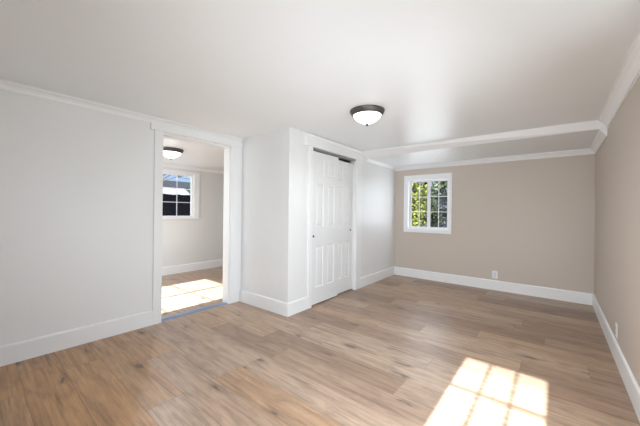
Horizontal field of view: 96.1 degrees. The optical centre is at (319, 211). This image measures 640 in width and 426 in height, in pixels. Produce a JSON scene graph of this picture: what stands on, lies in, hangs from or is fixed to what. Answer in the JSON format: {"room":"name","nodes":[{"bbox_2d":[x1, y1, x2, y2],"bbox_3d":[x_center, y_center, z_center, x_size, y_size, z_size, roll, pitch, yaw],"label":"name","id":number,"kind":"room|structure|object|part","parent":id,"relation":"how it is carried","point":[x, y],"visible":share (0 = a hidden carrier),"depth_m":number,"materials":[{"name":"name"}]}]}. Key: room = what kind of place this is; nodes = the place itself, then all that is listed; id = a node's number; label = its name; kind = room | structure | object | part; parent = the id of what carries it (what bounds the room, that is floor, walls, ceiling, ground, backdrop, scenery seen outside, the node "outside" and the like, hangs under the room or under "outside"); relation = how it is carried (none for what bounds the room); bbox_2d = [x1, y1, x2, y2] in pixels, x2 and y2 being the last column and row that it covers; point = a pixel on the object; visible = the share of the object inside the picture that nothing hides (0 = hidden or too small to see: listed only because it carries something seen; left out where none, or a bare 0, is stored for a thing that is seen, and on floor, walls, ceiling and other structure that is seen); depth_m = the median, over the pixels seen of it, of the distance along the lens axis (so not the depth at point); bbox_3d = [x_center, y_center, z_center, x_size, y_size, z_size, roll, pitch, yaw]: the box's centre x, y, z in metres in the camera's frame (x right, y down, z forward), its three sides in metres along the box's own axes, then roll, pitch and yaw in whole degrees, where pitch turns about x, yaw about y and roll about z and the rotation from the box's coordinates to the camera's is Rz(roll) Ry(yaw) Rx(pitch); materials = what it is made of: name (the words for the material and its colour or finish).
{"room":"empty bedroom","nodes":[
{"label":"empty bedroom","id":0,"kind":"room"},
{"bbox_2d":[0,90,230,345],"bbox_3d":[-1.054,0.102,3.821,0.120,2.113,5.916,1,0,39],"label":"wall","id":1,"kind":"structure","parent":0,"point":[77,183],"depth_m":2.43,"materials":[{"name":"white paint"}]},
{"bbox_2d":[0,310,152,366],"bbox_3d":[-2.259,1.070,2.257,0.015,0.150,1.743,1,0,39],"label":"baseboard","id":2,"kind":"structure","parent":1,"relation":"attached to","point":[19,351],"depth_m":2.43,"materials":[{"name":"white paint"}]},
{"bbox_2d":[0,79,242,142],"bbox_3d":[-1.887,-0.931,2.660,0.045,0.066,2.810,1,0,39],"label":"crown molding","id":3,"kind":"structure","parent":1,"relation":"attached to","point":[6,85],"depth_m":2.56,"materials":[{"name":"white paint"}]},
{"bbox_2d":[150,122,241,324],"bbox_3d":[-1.424,0.123,3.365,0.162,2.062,1.094,1,0,39],"label":"door frame","id":4,"kind":"structure","parent":1,"relation":"attached to","point":[233,154],"depth_m":3.62,"materials":[{"name":"white paint"}]},
{"bbox_2d":[162,167,223,266],"bbox_3d":[-2.795,0.189,5.247,0.120,2.100,5.916,1,0,39],"label":"wall","id":5,"kind":"structure","parent":0,"point":[184,241],"depth_m":5.69,"materials":[{"name":"white paint"}]},
{"bbox_2d":[162,169,199,219],"bbox_3d":[-2.872,-0.313,5.133,0.138,0.902,1.435,1,0,39],"label":"window","id":6,"kind":"structure","parent":5,"relation":"in","point":[194,202],"depth_m":5.57,"materials":[{"name":"white paint"}]},
{"bbox_2d":[162,218,200,218],"bbox_3d":[-2.820,0.119,5.086,0.045,0.024,1.495,1,0,39],"label":"window sill","id":7,"kind":"structure","parent":5,"relation":"attached to","point":[162,218],"depth_m":5.35,"materials":[{"name":"white paint"}]},
{"bbox_2d":[162,259,222,275],"bbox_3d":[-2.753,1.065,5.204,0.015,0.150,5.676,1,0,39],"label":"baseboard","id":8,"kind":"structure","parent":5,"relation":"attached to","point":[169,270],"depth_m":5.53,"materials":[{"name":"white paint"}]},
{"bbox_2d":[163,163,223,173],"bbox_3d":[-2.722,-0.835,5.196,0.040,0.050,5.676,1,0,39],"label":"crown molding","id":9,"kind":"structure","parent":5,"relation":"attached to","point":[164,164],"depth_m":5.52,"materials":[{"name":"white paint"}]},
{"bbox_2d":[163,137,223,170],"bbox_3d":[-1.958,-1.002,4.572,2.250,0.300,5.916,1,0,39],"label":"ceiling","id":10,"kind":"structure","parent":0,"point":[194,155],"depth_m":4.41,"materials":[{"name":"paint"}]},
{"bbox_2d":[163,147,183,159],"bbox_3d":[-2.032,-0.781,3.915,0.319,0.143,0.319,1,0,39],"label":"ceiling light","id":11,"kind":"object","parent":10,"relation":"attached to","point":[169,152],"visible":0.86,"depth_m":3.83,"materials":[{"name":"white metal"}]},
{"bbox_2d":[241,127,394,302],"bbox_3d":[0.193,0.116,4.608,0.872,2.113,2.872,1,0,38],"label":"wall","id":12,"kind":"structure","parent":0,"point":[275,164],"depth_m":3.46,"materials":[{"name":"white paint"}]},
{"bbox_2d":[240,267,393,316],"bbox_3d":[0.188,1.097,4.587,0.867,0.150,2.877,1,0,38],"label":"baseboard","id":13,"kind":"structure","parent":12,"relation":"attached to","point":[266,303],"depth_m":3.45,"materials":[{"name":"white paint"}]},
{"bbox_2d":[311,151,338,304],"bbox_3d":[0.059,0.202,3.768,0.040,1.910,0.584,1,0,38],"label":"door","id":14,"kind":"structure","parent":12,"relation":"in","point":[325,167],"depth_m":3.75,"materials":[{"name":"white paint"}]},
{"bbox_2d":[305,133,363,308],"bbox_3d":[0.204,0.119,3.964,0.140,2.107,1.338,1,0,38],"label":"door frame","id":15,"kind":"structure","parent":12,"relation":"attached to","point":[312,140],"depth_m":4.21,"materials":[{"name":"white paint"}]},
{"bbox_2d":[313,147,355,160],"bbox_3d":[0.189,-0.780,3.957,0.079,0.026,1.030,1,0,38],"label":"door track","id":16,"kind":"object","parent":12,"relation":"attached to","point":[314,149],"visible":0.68,"depth_m":3.91,"materials":[{"name":"grey metal"}]},
{"bbox_2d":[337,161,352,293],"bbox_3d":[0.337,0.217,4.181,0.036,1.886,0.470,1,0,38],"label":"door","id":17,"kind":"structure","parent":12,"relation":"in","point":[345,187],"depth_m":4.20,"materials":[{"name":"white paint"}]},
{"bbox_2d":[367,158,394,169],"bbox_3d":[1.098,-0.824,5.018,0.031,0.050,1.102,1,0,38],"label":"crown molding","id":18,"kind":"structure","parent":12,"relation":"attached to","point":[368,159],"depth_m":4.94,"materials":[{"name":"white paint"}]},
{"bbox_2d":[0,0,639,162],"bbox_3d":[0.386,-1.049,2.652,3.809,0.220,5.916,1,0,39],"label":"ceiling","id":19,"kind":"structure","parent":0,"point":[439,70],"depth_m":1.78,"materials":[{"name":"paint"}]},
{"bbox_2d":[350,105,384,125],"bbox_3d":[0.438,-0.867,2.668,0.319,0.143,0.319,1,0,39],"label":"ceiling light","id":20,"kind":"object","parent":19,"relation":"attached to","point":[363,114],"visible":1,"depth_m":2.58,"materials":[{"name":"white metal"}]},
{"bbox_2d":[0,266,639,425],"bbox_3d":[-0.510,1.214,3.365,5.819,0.100,5.676,1,0,39],"label":"floor","id":21,"kind":"structure","parent":0,"point":[394,350],"depth_m":2.16,"materials":[{"name":"brown wood"}]},
{"bbox_2d":[161,302,226,321],"bbox_3d":[-1.454,1.149,3.343,0.105,0.010,0.794,1,0,39],"label":"threshold strip","id":22,"kind":"object","parent":21,"relation":"on","point":[220,303],"visible":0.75,"depth_m":3.30,"materials":[{"name":"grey metal"}]},
{"bbox_2d":[363,120,607,166],"bbox_3d":[2.067,-0.879,4.110,2.813,0.082,1.286,1,0,39],"label":"ceiling","id":23,"kind":"structure","parent":0,"point":[580,135],"depth_m":3.69,"materials":[{"name":"paint"}]},
{"bbox_2d":[394,154,594,293],"bbox_3d":[2.209,0.188,4.893,3.569,2.213,0.120,1,0,39],"label":"wall","id":24,"kind":"structure","parent":0,"point":[531,221],"depth_m":4.26,"materials":[{"name":"beige paint"}]},
{"bbox_2d":[404,173,451,233],"bbox_3d":[1.921,-0.145,5.120,0.835,1.032,0.138,1,0,39],"label":"window","id":25,"kind":"structure","parent":24,"relation":"in","point":[408,180],"depth_m":5.11,"materials":[{"name":"white paint"}]},
{"bbox_3d":[1.823,-0.136,5.240,0.357,0.855,0.017,1,0,39],"label":"sash","id":26,"kind":"part","parent":25,"relation":"part of","materials":[{"name":"white plastic"}]},
{"bbox_3d":[2.063,-0.134,5.020,0.357,0.855,0.017,1,0,39],"label":"sash","id":27,"kind":"part","parent":25,"relation":"part of","materials":[{"name":"white plastic"}]},
{"bbox_2d":[394,266,592,304],"bbox_3d":[2.467,1.123,4.585,2.763,0.150,0.015,1,0,39],"label":"baseboard","id":28,"kind":"structure","parent":24,"relation":"attached to","point":[537,291],"depth_m":4.34,"materials":[{"name":"white paint"}]},
{"bbox_2d":[395,148,593,170],"bbox_3d":[2.474,-0.799,4.568,2.763,0.070,0.060,1,0,39],"label":"crown molding","id":29,"kind":"structure","parent":24,"relation":"attached to","point":[586,151],"depth_m":4.34,"materials":[{"name":"white paint"}]},
{"bbox_2d":[492,271,497,278],"bbox_3d":[2.685,0.965,4.413,0.072,0.116,0.009,1,0,39],"label":"wall outlet","id":30,"kind":"object","parent":24,"relation":"attached to","point":[494,273],"visible":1,"depth_m":4.41,"materials":[{"name":"white plastic"}]},
{"bbox_2d":[594,75,639,387],"bbox_3d":[1.799,0.134,1.483,0.120,2.113,5.916,1,0,39],"label":"wall","id":31,"kind":"structure","parent":0,"point":[617,160],"depth_m":2.21,"materials":[{"name":"beige paint"}]},
{"bbox_2d":[590,129,606,153],"bbox_3d":[3.191,-0.791,3.311,0.060,0.070,1.096,1,0,39],"label":"crown molding","id":32,"kind":"structure","parent":31,"relation":"attached to","point":[601,135],"depth_m":3.17,"materials":[{"name":"white paint"}]},
{"bbox_2d":[592,294,639,421],"bbox_3d":[1.736,1.114,1.525,0.015,0.150,5.676,1,0,39],"label":"baseboard","id":33,"kind":"structure","parent":31,"relation":"attached to","point":[633,390],"depth_m":2.11,"materials":[{"name":"white paint"}]},
{"bbox_2d":[615,322,617,337],"bbox_3d":[2.404,0.959,2.333,0.009,0.116,0.072,1,0,39],"label":"wall outlet","id":34,"kind":"object","parent":31,"relation":"attached to","point":[616,324],"visible":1,"depth_m":2.31,"materials":[{"name":"white plastic"}]},
{"bbox_2d":[598,28,639,127],"bbox_3d":[1.378,-0.888,1.109,0.075,0.080,4.550,1,0,39],"label":"crown molding","id":35,"kind":"structure","parent":31,"relation":"attached to","point":[629,73],"depth_m":1.96,"materials":[{"name":"white paint"}]},
{"label":"outside","id":36,"kind":"structure","parent":0,"visible":0},
{"bbox_3d":[-1.134,1.533,11.258,44.000,0.150,44.000,1,0,39],"label":"ground","id":37,"kind":"structure","parent":36,"visible":0},
{"bbox_2d":[162,194,189,215],"bbox_3d":[-4.363,0.423,9.393,0.072,1.957,11.006,1,0,39],"label":"fence","id":38,"kind":"object","parent":37,"relation":"on","point":[169,204],"visible":0.02,"depth_m":9.08,"materials":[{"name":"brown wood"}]},
{"bbox_2d":[163,187,189,194],"bbox_3d":[-8.219,0.019,11.744,2.960,2.720,5.350,1,0,39],"label":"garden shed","id":39,"kind":"object","parent":37,"relation":"on","point":[166,190],"visible":0.02,"depth_m":13.12,"materials":[{"name":"white"}]},
{"bbox_2d":[163,180,190,193],"bbox_3d":[-13.823,-0.558,19.412,6.800,3.750,14.300,1,0,39],"label":"house","id":40,"kind":"structure","parent":37,"relation":"on","point":[172,184],"depth_m":21.60,"materials":[{"name":"grey"}]},
{"bbox_2d":[163,174,190,180],"bbox_3d":[-9.198,-1.576,15.702,5.049,5.899,5.076,1,0,33],"label":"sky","id":41,"kind":"structure","parent":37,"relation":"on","point":[178,176],"depth_m":15.38,"materials":[{"name":"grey plant"}]},
{"bbox_2d":[412,182,426,226],"bbox_3d":[2.489,0.034,8.966,1.720,2.944,1.286,1,0,39],"label":"shrub","id":42,"kind":"object","parent":37,"relation":"on","point":[416,191],"visible":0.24,"depth_m":8.46,"materials":[{"name":"green plant"}]},
{"bbox_2d":[412,181,444,226],"bbox_3d":[4.926,-0.574,10.937,6.272,4.349,1.634,1,0,39],"label":"hedge","id":43,"kind":"object","parent":37,"relation":"on","point":[421,183],"visible":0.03,"depth_m":11.15,"materials":[{"name":"green plant"}]},
{"bbox_2d":[430,181,446,227],"bbox_3d":[4.268,-0.054,9.624,1.068,3.158,1.203,1,0,-30],"label":"shrub","id":44,"kind":"object","parent":37,"relation":"on","point":[441,185],"visible":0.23,"depth_m":9.60,"materials":[{"name":"green plant"}]},
{"bbox_2d":[435,181,446,227],"bbox_3d":[3.845,-0.006,7.996,1.232,3.054,1.054,1,0,39],"label":"shrub","id":45,"kind":"object","parent":37,"relation":"on","point":[442,193],"visible":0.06,"depth_m":8.13,"materials":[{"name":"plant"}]}
]}

